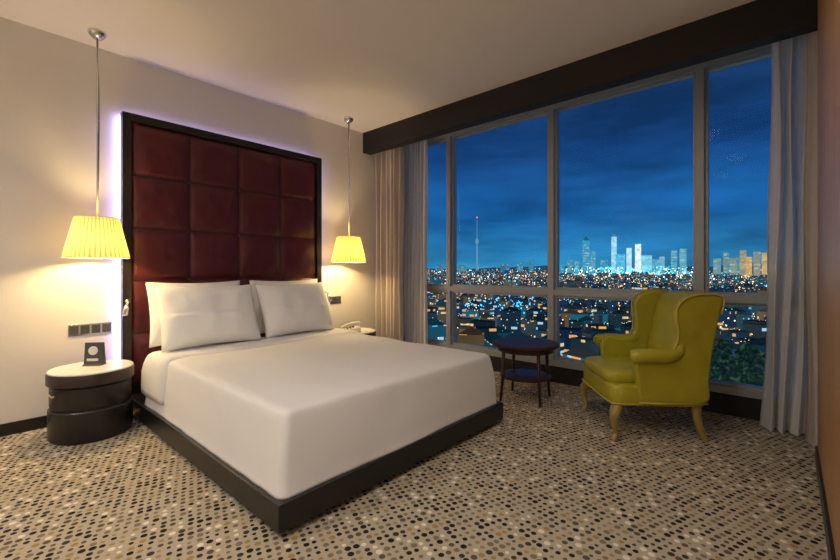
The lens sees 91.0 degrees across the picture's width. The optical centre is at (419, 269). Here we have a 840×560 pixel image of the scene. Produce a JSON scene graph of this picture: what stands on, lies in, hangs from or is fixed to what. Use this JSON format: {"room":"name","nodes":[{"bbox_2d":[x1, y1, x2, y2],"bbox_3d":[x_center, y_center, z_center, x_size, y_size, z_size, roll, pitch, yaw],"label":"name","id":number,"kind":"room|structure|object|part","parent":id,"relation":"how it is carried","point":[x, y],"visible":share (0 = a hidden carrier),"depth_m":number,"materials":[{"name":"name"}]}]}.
{"room":"hotel room","nodes":[
{"label":"hotel room","id":0,"kind":"room"},
{"bbox_2d":[0,17,375,423],"bbox_3d":[-2.404,-0.300,3.554,0.200,2.900,6.500,0,0,42],"label":"wall","id":1,"kind":"structure","parent":0,"point":[48,80],"depth_m":3.16,"materials":[{"name":"paint"}]},
{"bbox_2d":[0,415,46,436],"bbox_3d":[-2.340,1.107,3.464,0.015,0.085,6.050,0,0,42],"label":"baseboard","id":2,"kind":"structure","parent":1,"relation":"attached to","point":[15,427],"depth_m":2.93,"materials":[{"name":"black wood"}]},
{"bbox_2d":[68,322,111,336],"bbox_3d":[-2.565,0.459,3.215,0.012,0.090,0.265,0,0,42],"label":"switch plate","id":3,"kind":"object","parent":1,"relation":"attached to","point":[103,327],"visible":1,"depth_m":3.21,"materials":[{"name":"silver metal"}]},
{"bbox_2d":[118,111,321,394],"bbox_3d":[-1.769,-0.055,3.999,0.131,2.410,1.878,0,0,42],"label":"headboard","id":4,"kind":"object","parent":1,"relation":"attached to","point":[195,205],"visible":0.66,"depth_m":3.71,"materials":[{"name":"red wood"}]},
{"bbox_3d":[-2.361,-0.055,3.316,0.080,2.410,0.062,0,0,42],"label":"frame","id":5,"kind":"part","parent":4,"relation":"part of","materials":[{"name":"black wood"}]},
{"bbox_2d":[122,299,130,315],"bbox_3d":[-2.287,0.292,3.222,0.048,0.127,0.167,0,0,-29],"label":"reading lamp","id":6,"kind":"object","parent":4,"relation":"attached to","point":[127,301],"visible":1,"depth_m":3.17,"materials":[{"name":"silver metal"}]},
{"bbox_3d":[-1.759,-1.229,3.990,0.080,0.062,1.746,0,0,42],"label":"frame","id":7,"kind":"part","parent":4,"relation":"part of","materials":[{"name":"black wood"}]},
{"bbox_3d":[-1.157,-0.055,4.665,0.080,2.410,0.062,0,0,42],"label":"frame","id":8,"kind":"part","parent":4,"relation":"part of","materials":[{"name":"black wood"}]},
{"bbox_2d":[325,291,331,301],"bbox_3d":[-1.055,0.292,4.601,0.167,0.127,0.048,0,0,22],"label":"reading lamp","id":9,"kind":"object","parent":4,"relation":"attached to","point":[328,295],"visible":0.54,"depth_m":4.57,"materials":[{"name":"silver metal"}]},
{"bbox_2d":[330,296,340,303],"bbox_3d":[-1.013,0.360,4.953,0.012,0.090,0.160,0,0,42],"label":"switch plate","id":10,"kind":"object","parent":1,"relation":"attached to","point":[335,299],"visible":0.81,"depth_m":4.95,"materials":[{"name":"silver metal"}]},
{"bbox_2d":[403,285,766,304],"bbox_3d":[1.706,0.230,3.983,5.360,0.060,0.125,0,0,42],"label":"transom","id":11,"kind":"object","parent":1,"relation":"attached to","point":[579,293],"visible":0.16,"depth_m":4.07,"materials":[{"name":"silver metal"}]},
{"bbox_2d":[403,51,770,399],"bbox_3d":[1.708,-0.335,3.985,5.360,2.630,0.140,0,0,42],"label":"window","id":12,"kind":"structure","parent":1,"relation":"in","point":[700,73],"depth_m":4.21,"materials":[{"name":"silver metal"}]},
{"bbox_3d":[-0.238,-0.725,5.723,0.022,1.850,0.060,0,0,42],"label":"sash","id":13,"kind":"part","parent":12,"relation":"part of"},
{"bbox_3d":[-0.238,0.590,5.723,0.022,0.660,0.060,0,0,42],"label":"sash","id":14,"kind":"part","parent":12,"relation":"part of","materials":[{"name":"grey metal"}]},
{"bbox_3d":[0.062,0.189,5.454,0.784,0.022,0.060,0,0,42],"label":"sash","id":15,"kind":"part","parent":12,"relation":"part of","materials":[{"name":"grey metal"}]},
{"bbox_3d":[0.062,0.271,5.454,0.784,0.022,0.060,0,0,42],"label":"sash","id":16,"kind":"part","parent":12,"relation":"part of","materials":[{"name":"grey metal"}]},
{"bbox_3d":[0.062,0.909,5.454,0.784,0.022,0.060,0,0,42],"label":"sash","id":17,"kind":"part","parent":12,"relation":"part of","materials":[{"name":"grey metal"}]},
{"bbox_3d":[0.062,-1.639,5.454,0.784,0.022,0.060,0,0,42],"label":"sash","id":18,"kind":"part","parent":12,"relation":"part of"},
{"bbox_3d":[0.394,-0.365,5.158,0.060,2.570,0.140,0,0,42],"label":"mullion","id":19,"kind":"part","parent":12,"relation":"part of","materials":[{"name":"grey metal"}]},
{"bbox_3d":[0.424,-0.725,5.131,0.022,1.850,0.060,0,0,42],"label":"sash","id":20,"kind":"part","parent":12,"relation":"part of","materials":[{"name":"grey metal"}]},
{"bbox_3d":[0.424,0.590,5.131,0.022,0.660,0.060,0,0,42],"label":"sash","id":21,"kind":"part","parent":12,"relation":"part of","materials":[{"name":"grey metal"}]},
{"bbox_3d":[0.888,0.909,4.717,1.221,0.022,0.060,0,0,42],"label":"sash","id":22,"kind":"part","parent":12,"relation":"part of","materials":[{"name":"grey metal"}]},
{"bbox_3d":[0.888,-1.639,4.717,1.221,0.022,0.060,0,0,42],"label":"sash","id":23,"kind":"part","parent":12,"relation":"part of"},
{"bbox_3d":[0.888,0.189,4.717,1.221,0.022,0.060,0,0,42],"label":"sash","id":24,"kind":"part","parent":12,"relation":"part of","materials":[{"name":"grey metal"}]},
{"bbox_3d":[0.888,0.271,4.717,1.221,0.022,0.060,0,0,42],"label":"sash","id":25,"kind":"part","parent":12,"relation":"part of","materials":[{"name":"grey metal"}]},
{"bbox_3d":[1.351,-0.725,4.303,0.022,1.850,0.060,0,0,42],"label":"sash","id":26,"kind":"part","parent":12,"relation":"part of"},
{"bbox_3d":[1.351,0.590,4.303,0.022,0.660,0.060,0,0,42],"label":"sash","id":27,"kind":"part","parent":12,"relation":"part of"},
{"bbox_3d":[1.382,-0.365,4.276,0.060,2.570,0.140,0,0,42],"label":"mullion","id":28,"kind":"part","parent":12,"relation":"part of","materials":[{"name":"grey metal"}]},
{"bbox_3d":[1.413,-0.725,4.249,0.022,1.850,0.060,0,0,42],"label":"sash","id":29,"kind":"part","parent":12,"relation":"part of","materials":[{"name":"grey metal"}]},
{"bbox_3d":[1.413,0.590,4.249,0.022,0.660,0.060,0,0,42],"label":"sash","id":30,"kind":"part","parent":12,"relation":"part of","materials":[{"name":"grey metal"}]},
{"bbox_3d":[1.857,0.909,3.851,1.171,0.022,0.060,0,0,42],"label":"sash","id":31,"kind":"part","parent":12,"relation":"part of","materials":[{"name":"grey metal"}]},
{"bbox_3d":[1.711,0.950,3.989,5.360,0.060,0.130,0,0,42],"label":"sill rail","id":32,"kind":"part","parent":12,"relation":"part of","materials":[{"name":"grey metal"}]},
{"bbox_3d":[1.857,0.271,3.851,1.171,0.022,0.060,0,0,42],"label":"sash","id":33,"kind":"part","parent":12,"relation":"part of","materials":[{"name":"grey metal"}]},
{"bbox_3d":[1.857,0.189,3.851,1.171,0.022,0.060,0,0,42],"label":"sash","id":34,"kind":"part","parent":12,"relation":"part of","materials":[{"name":"grey metal"}]},
{"bbox_3d":[1.857,-1.639,3.851,1.171,0.022,0.060,0,0,42],"label":"sash","id":35,"kind":"part","parent":12,"relation":"part of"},
{"bbox_3d":[2.302,-0.725,3.454,0.022,1.850,0.060,0,0,42],"label":"sash","id":36,"kind":"part","parent":12,"relation":"part of","materials":[{"name":"grey metal"}]},
{"bbox_3d":[2.364,-0.725,3.400,0.022,1.850,0.060,0,0,42],"label":"sash","id":37,"kind":"part","parent":12,"relation":"part of","materials":[{"name":"grey metal"}]},
{"bbox_3d":[2.808,0.909,3.002,1.171,0.022,0.060,0,0,42],"label":"sash","id":38,"kind":"part","parent":12,"relation":"part of","materials":[{"name":"grey metal"}]},
{"bbox_3d":[2.808,0.189,3.002,1.171,0.022,0.060,0,0,42],"label":"sash","id":39,"kind":"part","parent":12,"relation":"part of","materials":[{"name":"grey metal"}]},
{"bbox_3d":[2.808,-1.639,3.002,1.171,0.022,0.060,0,0,42],"label":"sash","id":40,"kind":"part","parent":12,"relation":"part of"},
{"bbox_3d":[2.808,0.271,3.002,1.171,0.022,0.060,0,0,42],"label":"sash","id":41,"kind":"part","parent":12,"relation":"part of","materials":[{"name":"grey metal"}]},
{"bbox_2d":[363,0,817,154],"bbox_3d":[1.312,-1.623,3.541,5.360,0.255,0.130,0,0,42],"label":"curtain pelmet","id":42,"kind":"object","parent":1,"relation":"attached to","point":[757,23],"depth_m":3.22,"materials":[{"name":"black wood"}]},
{"bbox_2d":[489,356,761,420],"bbox_3d":[1.758,1.065,4.041,5.360,0.170,0.230,0,0,42],"label":"window sill","id":43,"kind":"structure","parent":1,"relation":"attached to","point":[727,404],"depth_m":3.35,"materials":[{"name":"black"}]},
{"bbox_2d":[0,0,754,132],"bbox_3d":[-0.330,-1.850,1.702,5.760,0.200,6.500,0,0,42],"label":"ceiling","id":44,"kind":"structure","parent":0,"point":[376,63],"depth_m":3.10,"materials":[{"name":"white paint"}]},
{"bbox_2d":[61,27,130,258],"bbox_3d":[-2.372,-0.918,3.034,0.405,1.663,0.405,0,0,42],"label":"pendant lamp","id":45,"kind":"object","parent":44,"relation":"hanging from","point":[89,237],"visible":1,"depth_m":2.94,"materials":[{"name":"pleated fabric"},{"name":"brushed chrome"}]},
{"bbox_3d":[-2.372,-0.235,3.034,0.400,0.290,0.400,0,0,42],"label":"lamp shade","id":46,"kind":"part","parent":45,"relation":"part of","materials":[{"name":"fabric"}]},
{"bbox_3d":[-2.367,-1.035,3.030,0.013,1.330,0.013,0,0,42],"label":"rod","id":47,"kind":"part","parent":45,"relation":"part of","materials":[{"name":"silver metal"}]},
{"bbox_3d":[-2.377,-1.055,3.049,0.008,1.290,0.031,0,0,-7],"label":"cord","id":48,"kind":"part","parent":45,"relation":"part of","materials":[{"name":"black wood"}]},
{"bbox_2d":[331,116,365,262],"bbox_3d":[-0.822,-0.918,4.755,0.405,1.663,0.405,0,0,42],"label":"pendant lamp","id":49,"kind":"object","parent":44,"relation":"hanging from","point":[347,249],"visible":1,"depth_m":4.64,"materials":[{"name":"fabric"},{"name":"brushed chrome"}]},
{"bbox_3d":[-0.822,-0.235,4.755,0.400,0.290,0.400,0,0,42],"label":"lamp shade","id":50,"kind":"part","parent":49,"relation":"part of","materials":[{"name":"fabric"}]},
{"bbox_3d":[-0.817,-1.035,4.751,0.013,1.330,0.013,0,0,42],"label":"rod","id":51,"kind":"part","parent":49,"relation":"part of","materials":[{"name":"silver metal"}]},
{"bbox_2d":[404,44,770,149],"bbox_3d":[1.711,-1.700,3.989,5.360,0.100,0.130,0,0,42],"label":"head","id":52,"kind":"object","parent":44,"relation":"attached to","point":[766,48],"visible":0.22,"depth_m":3.79},
{"bbox_3d":[1.408,-1.741,3.649,5.340,0.018,0.024,0,0,42],"label":"track","id":53,"kind":"object","parent":44,"relation":"attached to","visible":0},
{"bbox_2d":[375,146,404,340],"bbox_3d":[-0.393,-0.295,5.243,0.506,2.860,0.142,0,0,44],"label":"drape","id":54,"kind":"object","parent":53,"relation":"hanging from","point":[389,164],"visible":0.82,"depth_m":5.23,"materials":[{"name":"beige fabric"}]},
{"bbox_2d":[803,31,817,447],"bbox_3d":[2.759,-0.295,2.466,0.686,2.860,0.135,0,0,42],"label":"drape","id":55,"kind":"object","parent":53,"relation":"hanging from","point":[810,201],"visible":0.32,"depth_m":2.65,"materials":[{"name":"fabric"}]},
{"bbox_3d":[1.548,-1.741,3.806,5.340,0.018,0.024,0,0,42],"label":"track","id":56,"kind":"object","parent":44,"relation":"attached to","visible":0},
{"bbox_2d":[404,140,427,343],"bbox_3d":[-0.050,-0.295,5.260,0.376,2.860,0.106,0,0,42],"label":"sheer curtain","id":57,"kind":"object","parent":56,"relation":"hanging from","point":[416,154],"visible":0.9,"depth_m":5.23,"materials":[{"name":"grey fabric"}]},
{"bbox_2d":[759,34,806,435],"bbox_3d":[2.699,-0.295,2.762,0.668,2.860,0.131,0,0,44],"label":"sheer curtain","id":58,"kind":"object","parent":56,"relation":"hanging from","point":[783,407],"visible":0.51,"depth_m":2.89,"materials":[{"name":"grey fabric"}]},
{"bbox_2d":[0,371,828,559],"bbox_3d":[-0.330,1.250,1.702,5.760,0.200,6.500,0,0,42],"label":"floor","id":59,"kind":"structure","parent":0,"point":[550,481],"depth_m":2.05,"materials":[{"name":"carpet"}]},
{"bbox_2d":[45,359,133,445],"bbox_3d":[-2.322,0.917,2.925,0.493,0.466,0.493,0,0,42],"label":"nightstand","id":60,"kind":"object","parent":59,"relation":"on","point":[87,404],"visible":0.97,"depth_m":2.74,"materials":[{"name":"black paint"}]},
{"bbox_2d":[81,342,105,366],"bbox_3d":[-2.346,0.603,2.973,0.120,0.162,0.082,0,0,-8],"label":"card stand","id":61,"kind":"object","parent":60,"relation":"on","point":[94,353],"visible":1,"depth_m":2.96,"materials":[{"name":"grey plastic"}]},
{"bbox_2d":[132,328,502,533],"bbox_3d":[-0.847,0.874,3.195,2.320,0.553,1.838,0,0,42],"label":"bed","id":62,"kind":"object","parent":59,"relation":"on","point":[293,427],"visible":1,"depth_m":2.33,"materials":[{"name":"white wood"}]},
{"bbox_2d":[145,280,239,347],"bbox_3d":[-1.888,0.350,3.522,0.765,0.510,0.216,0,0,-44],"label":"pillow","id":63,"kind":"object","parent":62,"relation":"on","point":[155,324],"visible":0.17,"depth_m":3.27,"materials":[{"name":"white fabric"}]},
{"bbox_2d":[154,284,261,351],"bbox_3d":[-1.701,0.365,3.361,0.772,0.475,0.315,0,0,-43],"label":"pillow","id":64,"kind":"object","parent":62,"relation":"on","point":[189,316],"visible":1,"depth_m":3.24,"materials":[{"name":"white fabric"}]},
{"bbox_2d":[249,279,316,333],"bbox_3d":[-1.327,0.350,4.161,0.212,0.510,0.762,0,0,40],"label":"pillow","id":65,"kind":"object","parent":62,"relation":"on","point":[258,313],"visible":0.15,"depth_m":3.91,"materials":[{"name":"white fabric"}]},
{"bbox_2d":[254,282,334,337],"bbox_3d":[-1.185,0.365,3.981,0.288,0.479,0.761,0,0,39],"label":"pillow","id":66,"kind":"object","parent":62,"relation":"on","point":[285,308],"visible":1,"depth_m":3.86,"materials":[{"name":"white fabric"}]},
{"bbox_2d":[343,328,375,335],"bbox_3d":[-0.746,0.917,4.675,0.493,0.466,0.493,0,0,42],"label":"nightstand","id":67,"kind":"object","parent":59,"relation":"on","point":[367,331],"visible":0.12,"depth_m":4.60,"materials":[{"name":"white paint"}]},
{"bbox_2d":[341,321,360,332],"bbox_3d":[-0.768,0.631,4.591,0.222,0.105,0.219,0,0,-13],"label":"telephone","id":68,"kind":"object","parent":67,"relation":"on","point":[356,327],"visible":0.77,"depth_m":4.58,"materials":[{"name":"white plastic"}]},
{"bbox_2d":[492,337,559,406],"bbox_3d":[0.945,0.898,3.701,0.584,0.506,0.584,0,0,42],"label":"side table","id":69,"kind":"object","parent":59,"relation":"on","point":[524,346],"visible":1,"depth_m":3.62,"materials":[{"name":"wood"}]},
{"bbox_3d":[0.726,0.910,3.644,0.057,0.482,0.033,0,0,-4],"label":"leg","id":70,"kind":"part","parent":69,"relation":"part of","materials":[{"name":"brown wood"}]},
{"bbox_3d":[0.888,0.910,3.920,0.033,0.482,0.057,0,0,-4],"label":"leg","id":71,"kind":"part","parent":69,"relation":"part of","materials":[{"name":"brown wood"}]},
{"bbox_2d":[500,369,550,382],"bbox_3d":[0.945,0.945,3.701,0.444,0.020,0.444,0,0,42],"label":"shelf","id":72,"kind":"object","parent":69,"relation":"attached to","point":[516,375],"depth_m":3.63,"materials":[{"name":"wood"}]},
{"bbox_3d":[1.002,0.910,3.482,0.033,0.482,0.057,0,0,-4],"label":"leg","id":73,"kind":"part","parent":69,"relation":"part of","materials":[{"name":"brown wood"}]},
{"bbox_3d":[1.164,0.910,3.758,0.057,0.482,0.033,0,0,-4],"label":"leg","id":74,"kind":"part","parent":69,"relation":"part of","materials":[{"name":"brown wood"}]},
{"bbox_2d":[580,289,725,441],"bbox_3d":[1.679,0.656,3.075,0.760,1.005,0.757,0,0,4],"label":"wingback armchair","id":75,"kind":"object","parent":59,"relation":"on","point":[664,359],"visible":1,"depth_m":2.76,"materials":[{"name":"yellow leather"}]},
{"bbox_3d":[1.371,1.012,3.387,0.121,0.294,0.076,0,0,44],"label":"leg","id":76,"kind":"part","parent":75,"relation":"part of","materials":[{"name":"brown wood"}]},
{"bbox_2d":[584,356,634,382],"bbox_3d":[1.578,0.727,3.082,0.558,0.116,0.542,0,0,4],"label":"seat cushion","id":77,"kind":"object","parent":75,"relation":"on","point":[607,369],"depth_m":2.96,"materials":[{"name":"yellow leather"}]},
{"bbox_3d":[1.335,1.012,2.804,0.121,0.294,0.076,0,0,-37],"label":"leg","id":78,"kind":"part","parent":75,"relation":"part of","materials":[{"name":"brown wood"}]},
{"bbox_3d":[1.763,0.527,3.373,0.567,0.736,0.055,0,0,4],"label":"wing arm","id":79,"kind":"part","parent":75,"relation":"part of","materials":[{"name":"yellow leather"}]},
{"bbox_3d":[1.625,0.845,3.078,0.622,0.140,0.654,0,0,4],"label":"seat frame","id":80,"kind":"part","parent":75,"relation":"part of","materials":[{"name":"yellow leather"}]},
{"bbox_3d":[1.923,1.019,3.335,0.104,0.279,0.060,0,0,4],"label":"leg","id":81,"kind":"part","parent":75,"relation":"part of","materials":[{"name":"brown wood"}]},
{"bbox_3d":[1.725,0.527,2.769,0.567,0.736,0.055,0,0,4],"label":"wing arm","id":82,"kind":"part","parent":75,"relation":"part of","materials":[{"name":"yellow leather"}]},
{"bbox_3d":[1.889,1.019,2.787,0.104,0.279,0.060,0,0,4],"label":"leg","id":83,"kind":"part","parent":75,"relation":"part of","materials":[{"name":"brown wood"}]},
{"bbox_2d":[818,0,839,559],"bbox_3d":[2.115,-0.300,1.295,1.170,2.900,2.150,0,0,42],"label":"wall partition","id":84,"kind":"structure","parent":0,"point":[828,10],"depth_m":1.81,"materials":[{"name":"brown wood"}]},
{"bbox_2d":[815,446,835,559],"bbox_3d":[1.674,1.105,1.689,0.012,0.090,2.150,0,0,42],"label":"baseboard","id":85,"kind":"structure","parent":84,"relation":"attached to","point":[826,520],"depth_m":1.84,"materials":[{"name":"black wood"}]},
{"label":"outside","id":86,"kind":"structure","parent":0,"visible":0},
{"bbox_2d":[427,263,761,333],"bbox_3d":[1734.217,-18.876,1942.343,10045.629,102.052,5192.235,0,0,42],"label":"terrain","id":87,"kind":"structure","parent":86,"point":[543,268],"depth_m":3184.73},
{"bbox_2d":[475,238,478,269],"bbox_3d":[423.976,-182.850,3070.870,26.000,430.000,26.000,0,0,42],"label":"tower","id":88,"kind":"structure","parent":87,"relation":"on","point":[476,240],"depth_m":3064.97,"materials":[{"name":"blue"}]},
{"bbox_2d":[430,268,756,341],"bbox_3d":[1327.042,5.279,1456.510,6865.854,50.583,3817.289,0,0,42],"label":"city lights","id":89,"kind":"object","parent":87,"relation":"on","point":[478,268],"visible":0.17,"depth_m":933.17},
{"bbox_2d":[427,270,766,385],"bbox_3d":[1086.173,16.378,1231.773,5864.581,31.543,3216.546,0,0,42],"label":"city buildings","id":90,"kind":"structure","parent":87,"relation":"on","point":[482,331],"depth_m":241.92},
{"bbox_2d":[434,267,765,329],"bbox_3d":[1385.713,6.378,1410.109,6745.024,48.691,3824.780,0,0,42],"label":"city lights","id":91,"kind":"object","parent":87,"relation":"on","point":[589,267],"visible":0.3,"depth_m":1778.64},
{"bbox_2d":[437,234,766,276],"bbox_3d":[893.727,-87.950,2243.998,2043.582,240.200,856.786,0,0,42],"label":"towers","id":92,"kind":"structure","parent":87,"relation":"on","point":[741,265],"depth_m":2200.08,"materials":[{"name":"blue glass"}]},
{"bbox_2d":[459,266,766,339],"bbox_3d":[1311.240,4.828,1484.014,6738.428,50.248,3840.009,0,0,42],"label":"city lights","id":93,"kind":"object","parent":87,"relation":"on","point":[587,266],"visible":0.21,"depth_m":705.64},
{"bbox_2d":[709,339,764,384],"bbox_3d":[65.173,23.542,85.938,12.720,17.241,12.068,0,0,42],"label":"tree","id":94,"kind":"object","parent":87,"relation":"on","point":[750,370],"visible":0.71,"depth_m":82.74,"materials":[{"name":"green plant"}]},
{"bbox_3d":[61.023,17.832,87.061,5.034,4.947,4.757,0,0,42],"label":"crown","id":95,"kind":"part","parent":94,"relation":"part of","materials":[{"name":"green plant"}]},
{"bbox_3d":[61.708,20.810,84.402,5.383,5.149,5.161,0,0,42],"label":"crown","id":96,"kind":"part","parent":94,"relation":"part of","materials":[{"name":"green plant"}]},
{"bbox_3d":[65.942,17.318,90.240,3.944,4.710,4.626,0,0,42],"label":"crown","id":97,"kind":"part","parent":94,"relation":"part of","materials":[{"name":"green plant"}]},
{"bbox_3d":[62.513,21.377,84.497,6.540,6.158,6.260,0,0,42],"label":"crown","id":98,"kind":"part","parent":94,"relation":"part of","materials":[{"name":"green plant"}]},
{"bbox_3d":[62.748,18.756,84.428,4.097,4.186,4.531,0,0,42],"label":"crown","id":99,"kind":"part","parent":94,"relation":"part of","materials":[{"name":"green plant"}]},
{"bbox_3d":[68.601,17.273,86.564,4.408,4.702,4.250,0,0,-32],"label":"crown","id":100,"kind":"part","parent":94,"relation":"part of","materials":[{"name":"green plant"}]},
{"bbox_3d":[66.020,23.386,83.879,4.938,4.980,5.216,0,0,42],"label":"crown","id":101,"kind":"part","parent":94,"relation":"part of","materials":[{"name":"green plant"}]},
{"bbox_3d":[66.366,19.422,81.899,5.559,5.838,5.719,0,0,42],"label":"crown","id":102,"kind":"part","parent":94,"relation":"part of","materials":[{"name":"green plant"}]},
{"bbox_2d":[737,349,765,384],"bbox_3d":[70.492,24.266,87.325,11.989,15.796,13.200,0,0,42],"label":"tree","id":103,"kind":"object","parent":87,"relation":"on","point":[760,353],"visible":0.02,"depth_m":83.64,"materials":[{"name":"green plant"}]},
{"bbox_3d":[68.772,18.888,84.390,5.079,5.040,5.166,0,0,42],"label":"crown","id":104,"kind":"part","parent":103,"relation":"part of","materials":[{"name":"green plant"}]}
]}

